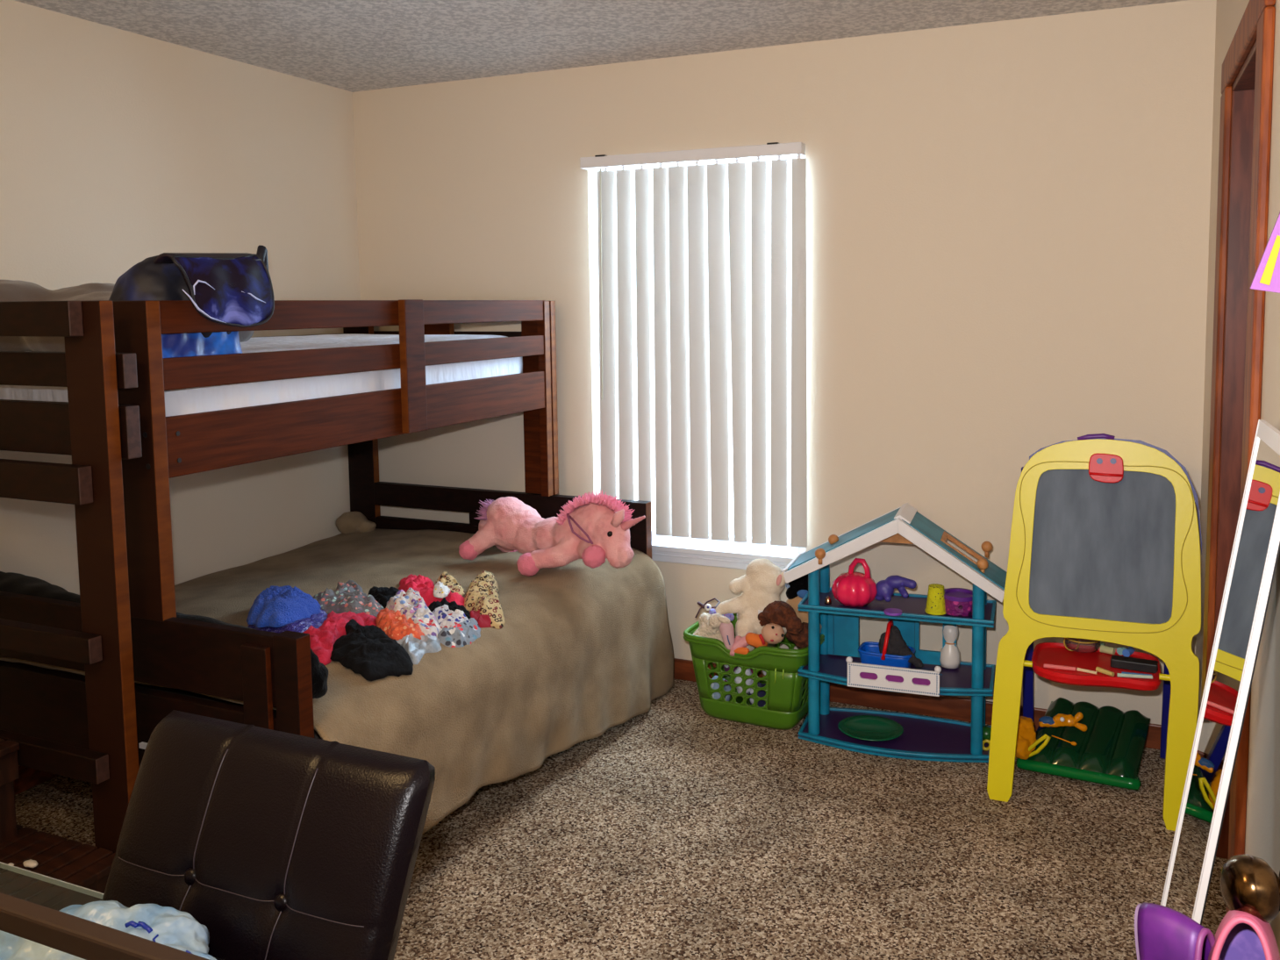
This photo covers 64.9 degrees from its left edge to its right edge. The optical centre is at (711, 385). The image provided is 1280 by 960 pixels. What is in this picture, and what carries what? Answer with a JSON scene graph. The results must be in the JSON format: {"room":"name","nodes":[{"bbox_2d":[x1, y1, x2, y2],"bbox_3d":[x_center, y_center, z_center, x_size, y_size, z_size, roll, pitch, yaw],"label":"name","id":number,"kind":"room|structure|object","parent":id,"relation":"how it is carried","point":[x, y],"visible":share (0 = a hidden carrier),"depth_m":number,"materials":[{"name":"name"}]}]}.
{"room":"bedroom","nodes":[
{"label":"bedroom","id":0,"kind":"room"},
{"bbox_2d":[0,0,360,765],"bbox_3d":[-2.427,0.095,2.542,0.100,2.440,4.550,1,5,22],"label":"wall","id":1,"kind":"structure","parent":0,"point":[119,149],"depth_m":3.62,"materials":[{"name":"beige paint"}]},
{"bbox_2d":[14,765,59,794],"bbox_3d":[-2.371,1.272,2.601,0.014,0.083,4.316,1,5,22],"label":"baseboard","id":2,"kind":"structure","parent":1,"relation":"attached to","point":[29,777],"depth_m":3.15,"materials":[{"name":"brown wood"}]},
{"bbox_2d":[14,0,1187,92],"bbox_3d":[-0.447,-1.095,1.622,4.406,0.050,4.530,1,5,22],"label":"ceiling","id":3,"kind":"structure","parent":0,"point":[353,46],"depth_m":3.39,"materials":[{"name":"white paint"}]},
{"bbox_2d":[14,679,1227,959],"bbox_3d":[-0.426,1.386,1.825,4.406,0.050,4.530,1,5,22],"label":"floor","id":4,"kind":"structure","parent":0,"point":[677,831],"depth_m":2.74,"materials":[{"name":"carpet"}]},
{"bbox_2d":[0,861,104,899],"bbox_3d":[-0.956,1.060,0.967,1.250,0.750,0.798,1,5,22],"label":"glass table","id":5,"kind":"object","parent":4,"relation":"on","point":[3,865],"visible":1,"depth_m":1.33,"materials":[{"name":"grey"}]},
{"bbox_2d":[0,900,216,959],"bbox_3d":[-0.688,0.636,1.097,0.311,0.087,0.182,-1,5,-2],"label":"plastic bag","id":6,"kind":"object","parent":5,"relation":"on","point":[171,926],"visible":0.62,"depth_m":1.12,"materials":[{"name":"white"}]},
{"bbox_2d":[0,738,115,910],"bbox_3d":[-1.764,0.938,2.229,0.740,0.800,0.438,1,5,22],"label":"desk","id":7,"kind":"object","parent":4,"relation":"on","point":[70,861],"depth_m":2.29,"materials":[{"name":"brown wood"}]},
{"bbox_2d":[8,858,38,867],"bbox_3d":[-1.547,1.076,2.259,0.067,0.013,0.027,0,5,3],"label":"scrap","id":8,"kind":"object","parent":7,"relation":"on","point":[32,863],"visible":0.91,"depth_m":2.25,"materials":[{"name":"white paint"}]},
{"bbox_2d":[0,892,209,959],"bbox_3d":[-0.755,0.980,0.821,0.732,0.929,0.432,1,5,22],"label":"table edge","id":9,"kind":"object","parent":4,"relation":"on","point":[85,939],"visible":1,"depth_m":0.93,"materials":[{"name":"brown wood"}]},
{"bbox_2d":[102,709,435,959],"bbox_3d":[-0.661,0.946,1.021,0.464,0.962,0.690,1,5,22],"label":"leather chair","id":10,"kind":"object","parent":4,"relation":"on","point":[282,845],"visible":0.9,"depth_m":1.19,"materials":[{"name":"black leather"}]},
{"bbox_2d":[0,299,651,853],"bbox_3d":[-1.276,0.486,3.276,1.455,1.521,1.990,1,5,22],"label":"bunk bed","id":11,"kind":"object","parent":4,"relation":"on","point":[96,727],"visible":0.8,"depth_m":2.40,"materials":[{"name":"brown wood"}]},
{"bbox_2d":[14,662,321,739],"bbox_3d":[-1.284,0.829,3.417,1.308,0.215,1.628,1,5,22],"label":"mattress","id":12,"kind":"object","parent":11,"relation":"on","point":[163,689],"visible":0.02,"depth_m":2.62,"materials":[{"name":"grey fabric"}]},
{"bbox_2d":[0,528,674,834],"bbox_3d":[-1.178,0.931,3.366,1.557,0.590,1.751,1,5,22],"label":"blanket","id":13,"kind":"object","parent":12,"relation":"on","point":[581,651],"depth_m":3.19,"materials":[{"name":"beige fabric"}]},
{"bbox_2d":[0,571,328,698],"bbox_3d":[-1.524,0.656,2.717,1.408,0.229,0.366,1,5,22],"label":"fleece","id":14,"kind":"object","parent":13,"relation":"on","point":[10,582],"visible":0.24,"depth_m":2.66,"materials":[{"name":"black"}]},
{"bbox_2d":[246,585,321,628],"bbox_3d":[-1.274,0.643,2.994,0.200,0.086,0.426,-2,5,-20],"label":"skirt","id":15,"kind":"object","parent":13,"relation":"on","point":[275,606],"visible":0.99,"depth_m":2.88,"materials":[{"name":"blue fabric"}]},
{"bbox_2d":[247,609,327,633],"bbox_3d":[-1.190,0.684,2.915,0.249,0.052,0.224,4,6,42],"label":"band","id":16,"kind":"object","parent":13,"relation":"on","point":[316,620],"visible":0.33,"depth_m":2.85,"materials":[{"name":"fabric"}]},
{"bbox_2d":[302,610,376,665],"bbox_3d":[-1.051,0.689,2.816,0.189,0.052,0.437,-1,5,-3],"label":"leggings","id":17,"kind":"object","parent":13,"relation":"on","point":[322,639],"visible":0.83,"depth_m":2.79,"materials":[{"name":"fabric"}]},
{"bbox_2d":[313,579,384,616],"bbox_3d":[-1.174,0.668,3.173,0.190,0.067,0.477,-3,6,-32],"label":"shirt","id":18,"kind":"object","parent":13,"relation":"on","point":[349,596],"visible":0.94,"depth_m":3.08,"materials":[{"name":"grey fabric"}]},
{"bbox_2d":[336,511,376,533],"bbox_3d":[-1.525,0.595,4.312,0.175,0.098,0.147,1,5,22],"label":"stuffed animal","id":19,"kind":"object","parent":13,"relation":"on","point":[349,522],"visible":0.96,"depth_m":4.27},
{"bbox_2d":[329,618,413,680],"bbox_3d":[-0.948,0.704,2.708,0.181,0.077,0.445,-4,6,-37],"label":"clothing","id":20,"kind":"object","parent":13,"relation":"on","point":[368,651],"visible":1,"depth_m":2.61,"materials":[{"name":"black fabric"}]},
{"bbox_2d":[367,586,399,607],"bbox_3d":[-1.031,0.676,3.227,0.118,0.048,0.269,-3,6,-33],"label":"leggings","id":21,"kind":"object","parent":13,"relation":"on","point":[382,595],"visible":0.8,"depth_m":3.23,"materials":[{"name":"black fabric"}]},
{"bbox_2d":[375,607,424,640],"bbox_3d":[-0.912,0.673,2.867,0.092,0.055,0.271,-5,6,-41],"label":"shirt","id":22,"kind":"object","parent":13,"relation":"on","point":[395,625],"visible":0.99,"depth_m":2.81,"materials":[{"name":"orange fabric"}]},
{"bbox_2d":[395,633,441,664],"bbox_3d":[-0.827,0.711,2.792,0.127,0.055,0.292,-4,6,-36],"label":"vest","id":23,"kind":"object","parent":13,"relation":"on","point":[416,648],"visible":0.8,"depth_m":2.74,"materials":[{"name":"white fabric"}]},
{"bbox_2d":[398,573,464,607],"bbox_3d":[-0.921,0.669,3.271,0.146,0.058,0.493,-4,6,-40],"label":"shirt","id":24,"kind":"object","parent":13,"relation":"on","point":[425,585],"visible":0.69,"depth_m":3.27,"materials":[{"name":"red fabric"}]},
{"bbox_2d":[386,587,441,637],"bbox_3d":[-0.916,0.676,3.036,0.129,0.077,0.545,-3,5,-25],"label":"pajama top","id":25,"kind":"object","parent":24,"relation":"on","point":[411,604],"visible":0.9,"depth_m":2.97,"materials":[{"name":"white fabric"}]},
{"bbox_2d":[433,580,450,598],"bbox_3d":[-0.855,0.639,3.173,0.053,0.044,0.170,-2,5,-14],"label":"sock","id":26,"kind":"object","parent":24,"relation":"on","point":[440,590],"visible":1,"depth_m":3.12,"materials":[{"name":"white fabric"}]},
{"bbox_2d":[435,571,464,595],"bbox_3d":[-0.872,0.647,3.301,0.073,0.046,0.274,-3,5,-30],"label":"leggings","id":27,"kind":"object","parent":24,"relation":"on","point":[447,580],"visible":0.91,"depth_m":3.27,"materials":[{"name":"beige fabric"}]},
{"bbox_2d":[432,604,469,628],"bbox_3d":[-0.780,0.689,2.973,0.112,0.049,0.209,-5,6,-42],"label":"shirt","id":28,"kind":"object","parent":13,"relation":"on","point":[446,618],"visible":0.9,"depth_m":2.95,"materials":[{"name":"white fabric"}]},
{"bbox_2d":[437,617,480,647],"bbox_3d":[-0.719,0.713,2.887,0.092,0.062,0.202,1,5,22],"label":"scrunchie","id":29,"kind":"object","parent":13,"relation":"on","point":[462,633],"visible":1,"depth_m":2.84,"materials":[{"name":"grey fabric"}]},
{"bbox_2d":[469,609,491,627],"bbox_3d":[-0.720,0.702,3.035,0.068,0.045,0.156,-5,6,-42],"label":"sock","id":30,"kind":"object","parent":13,"relation":"on","point":[483,620],"visible":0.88,"depth_m":3.00,"materials":[{"name":"red fabric"}]},
{"bbox_2d":[464,570,505,629],"bbox_3d":[-0.742,0.669,3.231,0.121,0.086,0.520,-2,5,-15],"label":"trousers","id":31,"kind":"object","parent":13,"relation":"on","point":[482,594],"visible":1,"depth_m":3.12,"materials":[{"name":"beige fabric"}]},
{"bbox_2d":[458,489,645,576],"bbox_3d":[-0.609,0.529,3.586,0.862,0.339,0.314,4,6,43],"label":"plush unicorn","id":32,"kind":"object","parent":13,"relation":"on","point":[592,528],"visible":0.98,"depth_m":3.48,"materials":[{"name":"pink fabric"}]},
{"bbox_2d":[0,333,522,416],"bbox_3d":[-1.441,-0.029,3.360,0.930,0.250,1.726,1,5,22],"label":"mattress","id":33,"kind":"object","parent":11,"relation":"on","point":[209,398],"visible":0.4,"depth_m":2.93,"materials":[{"name":"white fabric"}]},
{"bbox_2d":[0,279,254,351],"bbox_3d":[-1.820,-0.188,2.971,0.714,0.247,0.768,-1,5,-3],"label":"throw","id":34,"kind":"object","parent":33,"relation":"on","point":[10,289],"visible":0.14,"depth_m":2.76,"materials":[{"name":"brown fabric"}]},
{"bbox_3d":[-1.495,-0.127,2.582,0.379,0.114,0.232,1,5,22],"label":"pillow","id":35,"kind":"object","parent":33,"relation":"on","visible":0},
{"bbox_2d":[108,245,274,357],"bbox_3d":[-1.330,-0.202,2.546,0.321,0.310,0.372,1,5,22],"label":"backpack","id":36,"kind":"object","parent":35,"relation":"on","point":[228,289],"visible":0.74,"depth_m":2.47,"materials":[{"name":"fabric"}]},
{"bbox_2d":[683,613,824,729],"bbox_3d":[0.166,1.047,3.678,0.495,0.316,0.345,1,5,22],"label":"laundry basket","id":37,"kind":"object","parent":4,"relation":"on","point":[786,697],"visible":0.66,"depth_m":3.55,"materials":[{"name":"green plastic"}]},
{"bbox_2d":[693,612,734,649],"bbox_3d":[0.023,0.881,3.620,0.193,0.142,0.112,3,6,39],"label":"sheep","id":38,"kind":"object","parent":37,"relation":"in","point":[716,625],"visible":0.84,"depth_m":3.57},
{"bbox_2d":[694,597,734,621],"bbox_3d":[0.005,0.829,3.675,0.086,0.073,0.151,-5,6,-42],"label":"headband","id":39,"kind":"object","parent":37,"relation":"on","point":[707,606],"visible":0.57,"depth_m":3.67,"materials":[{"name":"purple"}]},
{"bbox_2d":[710,675,731,700],"bbox_3d":[0.029,1.120,3.689,0.069,0.116,0.089,4,6,44],"label":"toy","id":40,"kind":"object","parent":37,"relation":"in","point":[714,685],"visible":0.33,"depth_m":3.66,"materials":[{"name":"fabric"}]},
{"bbox_2d":[722,664,738,675],"bbox_3d":[0.082,1.001,3.668,0.076,0.116,0.087,1,5,22],"label":"toy","id":41,"kind":"object","parent":37,"relation":"in","point":[726,667],"visible":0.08,"depth_m":3.64,"materials":[{"name":"fabric"}]},
{"bbox_2d":[729,632,749,656],"bbox_3d":[0.110,0.911,3.547,0.095,0.081,0.052,-1,5,-1],"label":"toy","id":42,"kind":"object","parent":37,"relation":"in","point":[740,641],"visible":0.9,"depth_m":3.53,"materials":[{"name":"pink fabric"}]},
{"bbox_2d":[734,666,753,693],"bbox_3d":[0.122,1.062,3.639,0.069,0.119,0.091,4,6,44],"label":"toy","id":43,"kind":"object","parent":37,"relation":"in","point":[748,671],"visible":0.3,"depth_m":3.61,"materials":[{"name":"fabric"}]},
{"bbox_2d":[715,558,786,650],"bbox_3d":[0.160,0.797,3.635,0.271,0.331,0.173,1,5,22],"label":"lamb","id":44,"kind":"object","parent":37,"relation":"in","point":[762,583],"visible":0.58,"depth_m":3.60,"materials":[{"name":"white fabric"}]},
{"bbox_2d":[749,681,765,707],"bbox_3d":[0.175,1.124,3.632,0.067,0.113,0.090,3,6,39],"label":"toy","id":45,"kind":"object","parent":37,"relation":"in","point":[761,693],"visible":0.33,"depth_m":3.60,"materials":[{"name":"fabric"}]},
{"bbox_2d":[734,600,803,654],"bbox_3d":[0.202,0.851,3.530,0.248,0.183,0.130,1,5,22],"label":"doll","id":46,"kind":"object","parent":37,"relation":"in","point":[776,615],"visible":0.98,"depth_m":3.49,"materials":[{"name":"brown fabric"}]},
{"bbox_2d":[785,622,808,648],"bbox_3d":[0.319,0.883,3.553,0.104,0.092,0.102,1,5,22],"label":"bear","id":47,"kind":"object","parent":37,"relation":"in","point":[801,640],"visible":0.47,"depth_m":3.51},
{"bbox_2d":[786,595,821,633],"bbox_3d":[0.333,0.833,3.621,0.115,0.166,0.155,-4,6,-34],"label":"bear","id":48,"kind":"object","parent":37,"relation":"in","point":[802,615],"visible":0.22,"depth_m":3.59},
{"bbox_2d":[786,573,808,599],"bbox_3d":[0.331,0.709,3.636,0.108,0.132,0.116,3,6,39],"label":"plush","id":49,"kind":"object","parent":48,"relation":"on","point":[798,587],"visible":0.39,"depth_m":3.61,"materials":[{"name":"black"}]},
{"bbox_2d":[782,502,1006,762],"bbox_3d":[0.625,0.816,3.434,0.747,0.802,0.338,1,5,22],"label":"house","id":50,"kind":"object","parent":4,"relation":"on","point":[923,738],"visible":0.9,"depth_m":3.40,"materials":[{"name":"blue plastic"}]},
{"bbox_2d":[824,595,831,604],"bbox_3d":[0.399,0.736,3.443,0.024,0.027,0.024,1,5,22],"label":"bell","id":51,"kind":"object","parent":50,"relation":"on","point":[827,601],"visible":1,"depth_m":3.44,"materials":[{"name":"brown metal"}]},
{"bbox_2d":[831,557,877,607],"bbox_3d":[0.491,0.670,3.443,0.154,0.158,0.156,1,5,22],"label":"pail","id":52,"kind":"object","parent":50,"relation":"on","point":[853,589],"visible":1,"depth_m":3.40,"materials":[{"name":"red plastic"}]},
{"bbox_2d":[837,715,903,740],"bbox_3d":[0.546,1.187,3.454,0.224,0.024,0.206,1,5,22],"label":"plate","id":53,"kind":"object","parent":50,"relation":"on","point":[867,727],"visible":1,"depth_m":3.48,"materials":[{"name":"green plastic"}]},
{"bbox_2d":[858,619,915,668],"bbox_3d":[0.590,0.877,3.394,0.186,0.162,0.121,1,5,22],"label":"shopping basket","id":54,"kind":"object","parent":50,"relation":"on","point":[869,653],"visible":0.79,"depth_m":3.36,"materials":[{"name":"blue plastic"}]},
{"bbox_2d":[858,643,912,668],"bbox_3d":[0.591,0.926,3.399,0.180,0.062,0.108,1,5,22],"label":"tub","id":55,"kind":"object","parent":54,"relation":"in","point":[869,654],"depth_m":3.35,"materials":[{"name":"blue plastic"}]},
{"bbox_2d":[883,607,902,615],"bbox_3d":[0.602,0.753,3.334,0.062,0.008,0.062,1,5,22],"label":"disc","id":56,"kind":"object","parent":50,"relation":"on","point":[891,611],"visible":1,"depth_m":3.32,"materials":[{"name":"purple plastic"}]},
{"bbox_2d":[845,656,942,696],"bbox_3d":[0.610,0.941,3.324,0.310,0.099,0.148,1,5,19],"label":"balcony","id":57,"kind":"object","parent":50,"relation":"attached to","point":[914,681],"visible":1,"depth_m":3.26,"materials":[{"name":"white paint"}]},
{"bbox_2d":[874,575,916,601],"bbox_3d":[0.624,0.694,3.417,0.146,0.093,0.070,1,5,22],"label":"animal","id":58,"kind":"object","parent":50,"relation":"on","point":[885,588],"visible":0.99,"depth_m":3.40},
{"bbox_2d":[878,625,923,667],"bbox_3d":[0.638,0.873,3.372,0.163,0.123,0.073,2,5,28],"label":"cloth","id":59,"kind":"object","parent":50,"relation":"on","point":[897,645],"visible":0.82,"depth_m":3.36,"materials":[{"name":"black fabric"}]},
{"bbox_2d":[925,583,945,614],"bbox_3d":[0.747,0.711,3.342,0.071,0.088,0.071,1,5,22],"label":"cup","id":60,"kind":"object","parent":50,"relation":"on","point":[935,601],"visible":1,"depth_m":3.32,"materials":[{"name":"yellow plastic"}]},
{"bbox_2d":[939,624,960,668],"bbox_3d":[0.823,0.887,3.467,0.072,0.165,0.072,1,5,22],"label":"figurine","id":61,"kind":"object","parent":50,"relation":"on","point":[950,656],"visible":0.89,"depth_m":3.44,"materials":[{"name":"white plastic"}]},
{"bbox_2d":[943,587,972,615],"bbox_3d":[0.823,0.722,3.344,0.114,0.064,0.114,1,5,22],"label":"tin","id":62,"kind":"object","parent":50,"relation":"on","point":[958,601],"visible":0.8,"depth_m":3.30,"materials":[{"name":"purple plastic"}]},
{"bbox_2d":[944,599,972,615],"bbox_3d":[0.823,0.729,3.345,0.108,0.050,0.108,1,5,22],"label":"tub","id":63,"kind":"object","parent":50,"relation":"on","point":[955,607],"depth_m":3.30,"materials":[{"name":"purple plastic"}]},
{"bbox_2d":[982,725,991,750],"bbox_3d":[0.915,1.174,3.345,0.056,0.074,0.051,1,5,22],"label":"toy","id":64,"kind":"object","parent":50,"relation":"on","point":[986,730],"visible":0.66,"depth_m":3.33,"materials":[{"name":"green plastic"}]},
{"bbox_2d":[1015,697,1150,790],"bbox_3d":[1.201,1.143,3.240,0.367,0.149,0.342,2,5,28],"label":"cushion","id":65,"kind":"object","parent":4,"relation":"on","point":[1110,751],"visible":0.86,"depth_m":3.17,"materials":[{"name":"green plastic"}]},
{"bbox_2d":[1015,711,1086,759],"bbox_3d":[1.047,1.100,3.174,0.260,0.156,0.135,1,5,22],"label":"toy","id":66,"kind":"object","parent":65,"relation":"on","point":[1026,742],"visible":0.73,"depth_m":3.15,"materials":[{"name":"orange plastic"}]},
{"bbox_2d":[986,433,1201,830],"bbox_3d":[1.191,0.697,3.123,0.575,1.118,0.516,1,5,22],"label":"easel","id":67,"kind":"object","parent":4,"relation":"on","point":[1104,546],"visible":0.97,"depth_m":2.97,"materials":[{"name":"yellow plastic"}]},
{"bbox_2d":[1044,663,1075,671],"bbox_3d":[1.054,0.855,3.044,0.092,0.012,0.012,1,5,20],"label":"chalk","id":68,"kind":"object","parent":67,"relation":"on","point":[1046,665],"visible":1,"depth_m":3.04,"materials":[{"name":"pink"}]},
{"bbox_2d":[1063,637,1100,652],"bbox_3d":[1.180,0.817,3.202,0.112,0.058,0.112,1,5,22],"label":"clear cup","id":69,"kind":"object","parent":67,"relation":"on","point":[1097,643],"visible":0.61,"depth_m":3.20,"materials":[{"name":"plastic"}]},
{"bbox_2d":[1076,667,1097,674],"bbox_3d":[1.126,0.858,3.014,0.057,0.010,0.010,3,6,36],"label":"chalk","id":70,"kind":"object","parent":67,"relation":"on","point":[1077,668],"visible":1,"depth_m":3.01,"materials":[{"name":"beige"}]},
{"bbox_2d":[1023,642,1170,690],"bbox_3d":[1.176,0.852,3.078,0.430,0.065,0.287,1,5,22],"label":"tray","id":71,"kind":"object","parent":67,"relation":"on","point":[1049,653],"depth_m":3.04,"materials":[{"name":"red plastic"}]},
{"bbox_2d":[1095,666,1114,676],"bbox_3d":[1.175,0.856,3.001,0.015,0.015,0.054,-4,6,-33],"label":"chalk","id":72,"kind":"object","parent":67,"relation":"on","point":[1097,668],"visible":0.97,"depth_m":3.00,"materials":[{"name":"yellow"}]},
{"bbox_2d":[1099,644,1115,654],"bbox_3d":[1.251,0.837,3.174,0.041,0.023,0.023,4,6,42],"label":"chalk","id":73,"kind":"object","parent":67,"relation":"on","point":[1106,649],"visible":0.97,"depth_m":3.17,"materials":[{"name":"beige"}]},
{"bbox_2d":[1116,646,1126,655],"bbox_3d":[1.294,0.837,3.166,0.022,0.024,0.024,-3,6,-32],"label":"chalk","id":74,"kind":"object","parent":67,"relation":"on","point":[1119,650],"visible":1,"depth_m":3.16,"materials":[{"name":"teal"}]},
{"bbox_2d":[1122,646,1134,657],"bbox_3d":[1.311,0.838,3.157,0.041,0.023,0.023,-5,7,-45],"label":"chalk","id":75,"kind":"object","parent":67,"relation":"on","point":[1127,652],"visible":0.92,"depth_m":3.15,"materials":[{"name":"blue"}]},
{"bbox_2d":[1110,654,1158,672],"bbox_3d":[1.282,0.847,3.047,0.130,0.027,0.044,2,5,26],"label":"eraser","id":76,"kind":"object","parent":67,"relation":"on","point":[1125,662],"visible":1,"depth_m":3.03,"materials":[{"name":"black plastic"}]},
{"bbox_2d":[1116,672,1152,679],"bbox_3d":[1.251,0.860,2.969,0.098,0.011,0.011,0,5,11],"label":"chalk","id":77,"kind":"object","parent":67,"relation":"on","point":[1119,675],"visible":0.97,"depth_m":2.97,"materials":[{"name":"white"}]},
{"bbox_2d":[1121,671,1151,675],"bbox_3d":[1.264,0.860,2.985,0.084,0.009,0.009,1,5,17],"label":"chalk","id":78,"kind":"object","parent":67,"relation":"on","point":[1123,672],"visible":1,"depth_m":2.98,"materials":[{"name":"blue"}]},
{"bbox_2d":[1160,419,1279,924],"bbox_3d":[0.815,0.714,1.678,0.206,1.294,0.328,1,5,22],"label":"leaning mirror","id":79,"kind":"object","parent":4,"relation":"on","point":[1255,549],"visible":1,"depth_m":1.62,"materials":[{"name":"white paint"}]},
{"bbox_2d":[352,0,1216,724],"bbox_3d":[0.448,-0.029,3.758,4.306,2.440,0.120,1,5,22],"label":"wall","id":80,"kind":"structure","parent":0,"point":[1008,221],"depth_m":3.57,"materials":[{"name":"beige paint"}]},
{"bbox_2d":[593,155,805,571],"bbox_3d":[-0.053,-0.091,3.930,0.952,1.595,0.130,1,5,22],"label":"window","id":81,"kind":"structure","parent":80,"relation":"in","point":[730,554],"depth_m":3.94,"materials":[{"name":"white plastic"}]},
{"bbox_2d":[579,142,807,547],"bbox_3d":[-0.080,-0.148,3.862,0.922,1.495,0.058,1,5,22],"label":"vertical blind","id":82,"kind":"object","parent":81,"relation":"attached to","point":[690,203],"visible":0.99,"depth_m":3.84,"materials":[{"name":"white paint"}]},
{"bbox_2d":[674,657,1161,749],"bbox_3d":[0.015,1.141,3.962,3.406,0.083,0.014,1,5,22],"label":"baseboard","id":83,"kind":"structure","parent":80,"relation":"attached to","point":[946,706],"depth_m":3.67,"materials":[{"name":"brown wood"}]},
{"bbox_2d":[1195,0,1279,954],"bbox_3d":[0.822,0.177,1.213,0.110,2.440,4.330,1,5,22],"label":"wall","id":84,"kind":"structure","parent":0,"point":[1262,821],"depth_m":1.86,"materials":[{"name":"beige paint"}]},
{"bbox_2d":[1214,40,1256,858],"bbox_3d":[1.269,0.279,2.328,0.114,2.046,0.652,1,5,22],"label":"trim","id":85,"kind":"structure","parent":84,"relation":"attached to","point":[1243,86],"depth_m":2.59,"materials":[{"name":"brown wood"}]},
{"bbox_2d":[1201,0,1276,914],"bbox_3d":[1.214,0.235,2.358,0.020,2.130,0.890,1,5,22],"label":"trim","id":86,"kind":"structure","parent":84,"relation":"attached to","point":[1257,23],"depth_m":2.00,"materials":[{"name":"brown wood"}]},
{"bbox_2d":[1219,854,1279,922],"bbox_3d":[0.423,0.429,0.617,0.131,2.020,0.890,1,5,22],"label":"door knob","id":87,"kind":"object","parent":84,"relation":"in","point":[1247,883],"depth_m":0.96,"materials":[{"name":"gold metal"}]},
{"bbox_2d":[1249,212,1279,293],"bbox_3d":[0.510,-0.140,0.887,0.058,0.116,0.008,1,5,22],"label":"pennant","id":88,"kind":"object","parent":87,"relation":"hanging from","point":[1267,276],"visible":1,"depth_m":0.89,"materials":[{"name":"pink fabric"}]},
{"bbox_3d":[0.473,0.697,0.955,0.210,0.008,0.158,1,5,22],"label":"shoe rack","id":89,"kind":"object","parent":87,"relation":"attached to","visible":0},
{"bbox_2d":[1134,901,1220,959],"bbox_3d":[0.463,0.617,0.977,0.066,0.203,0.108,-4,6,-38],"label":"toy","id":90,"kind":"object","parent":89,"relation":"on","point":[1161,932],"visible":0.97,"depth_m":0.97,"materials":[{"name":"purple plastic"}]},
{"bbox_2d":[1208,909,1279,959],"bbox_3d":[0.497,0.599,0.945,0.082,0.199,0.143,1,5,22],"label":"shoe","id":91,"kind":"object","parent":89,"relation":"on","point":[1240,934],"visible":0.86,"depth_m":0.96,"materials":[{"name":"pink plastic"}]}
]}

